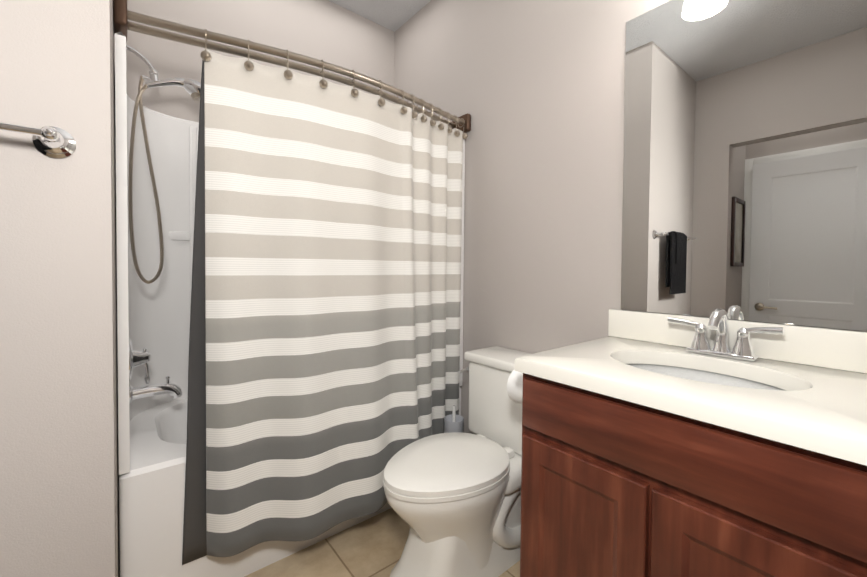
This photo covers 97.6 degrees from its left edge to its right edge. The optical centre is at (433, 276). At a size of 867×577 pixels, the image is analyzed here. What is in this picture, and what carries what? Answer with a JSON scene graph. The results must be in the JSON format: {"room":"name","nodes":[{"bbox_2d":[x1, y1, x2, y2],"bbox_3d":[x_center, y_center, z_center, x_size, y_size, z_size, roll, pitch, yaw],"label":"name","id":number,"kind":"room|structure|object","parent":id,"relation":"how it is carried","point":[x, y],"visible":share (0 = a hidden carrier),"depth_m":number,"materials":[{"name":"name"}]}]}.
{"room":"bathroom","nodes":[
{"label":"bathroom","id":0,"kind":"room"},
{"bbox_2d":[0,0,119,576],"bbox_3d":[-1.393,-0.260,0.971,0.887,2.700,1.060,-1,2,-39],"label":"wall","id":1,"kind":"structure","parent":0,"point":[59,480],"depth_m":0.79,"materials":[{"name":"grey paint"}]},
{"bbox_2d":[0,122,75,158],"bbox_3d":[-0.989,-0.076,0.557,0.674,0.457,0.097,-1,2,-39],"label":"towel rail","id":2,"kind":"object","parent":1,"relation":"attached to","point":[54,142],"visible":1,"depth_m":0.76,"materials":[{"name":"silver metal"}]},
{"bbox_2d":[126,0,394,122],"bbox_3d":[-0.899,-0.281,2.122,1.534,2.700,0.100,-1,2,-39],"label":"wall","id":3,"kind":"structure","parent":0,"point":[328,31],"depth_m":1.99,"materials":[{"name":"grey paint"}]},
{"bbox_2d":[119,508,519,576],"bbox_3d":[-0.874,1.153,0.622,3.650,0.100,2.560,-1,2,-39],"label":"floor","id":4,"kind":"structure","parent":0,"point":[373,546],"depth_m":1.48,"materials":[{"name":"tile"}]},
{"bbox_2d":[115,32,464,576],"bbox_3d":[-0.612,0.098,1.851,1.429,1.960,0.691,-1,2,-39],"label":"shower","id":5,"kind":"object","parent":4,"relation":"on","point":[156,161],"visible":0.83,"depth_m":1.51,"materials":[{"name":"white plastic"}]},
{"bbox_2d":[129,337,181,403],"bbox_3d":[-1.081,0.359,1.479,0.169,0.258,0.164,-1,2,-39],"label":"faucet","id":6,"kind":"object","parent":5,"relation":"in","point":[137,358],"depth_m":1.45,"materials":[{"name":"silver metal"}]},
{"bbox_2d":[444,405,463,432],"bbox_3d":[0.097,0.855,1.833,0.097,0.460,0.097,-1,2,-39],"label":"brush holder","id":7,"kind":"object","parent":4,"relation":"on","point":[453,422],"visible":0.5,"depth_m":1.81,"materials":[{"name":"grey plastic"}]},
{"bbox_2d":[383,346,529,576],"bbox_3d":[0.136,0.719,1.471,0.750,0.748,0.440,-1,2,-39],"label":"toilet","id":8,"kind":"object","parent":4,"relation":"on","point":[453,500],"visible":0.83,"depth_m":1.34,"materials":[{"name":"white ceramic"}]},
{"bbox_2d":[507,308,866,576],"bbox_3d":[0.622,0.599,1.033,0.560,1.015,0.872,-1,2,-39],"label":"bathroom vanity","id":9,"kind":"object","parent":4,"relation":"on","point":[717,443],"visible":1,"depth_m":0.82,"materials":[{"name":"brown wood"}]},
{"bbox_2d":[667,308,784,360],"bbox_3d":[0.815,0.161,1.086,0.121,0.139,0.275,-1,2,-39],"label":"faucet","id":10,"kind":"object","parent":9,"relation":"on","point":[716,337],"depth_m":1.09,"materials":[{"name":"silver metal"}]},
{"bbox_2d":[329,0,430,31],"bbox_3d":[-0.849,-1.647,0.561,3.650,0.100,2.560,-1,2,-39],"label":"ceiling","id":11,"kind":"structure","parent":0,"point":[394,15],"depth_m":2.32,"materials":[{"name":"grey paint"}]},
{"bbox_2d":[394,0,866,434],"bbox_3d":[0.471,-0.260,1.734,0.100,2.700,2.432,-1,2,-39],"label":"wall","id":12,"kind":"structure","parent":0,"point":[535,89],"depth_m":1.69,"materials":[{"name":"grey paint"}]},
{"bbox_2d":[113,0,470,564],"bbox_3d":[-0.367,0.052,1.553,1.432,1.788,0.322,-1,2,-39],"label":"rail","id":13,"kind":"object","parent":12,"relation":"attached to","point":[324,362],"visible":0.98,"depth_m":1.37,"materials":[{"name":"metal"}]},
{"bbox_2d":[204,49,462,556],"bbox_3d":[-0.257,0.088,1.559,1.161,1.668,0.191,-1,2,-39],"label":"shower curtain","id":14,"kind":"object","parent":13,"relation":"hanging from","point":[333,212],"depth_m":1.39,"materials":[{"name":"grey fabric"}]},
{"bbox_2d":[621,0,866,330],"bbox_3d":[0.912,-0.389,1.107,0.006,1.036,0.700,-1,2,-39],"label":"mirror","id":15,"kind":"object","parent":12,"relation":"attached to","point":[745,166],"visible":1,"depth_m":1.10,"materials":[{"name":"clear glass"}]}
]}

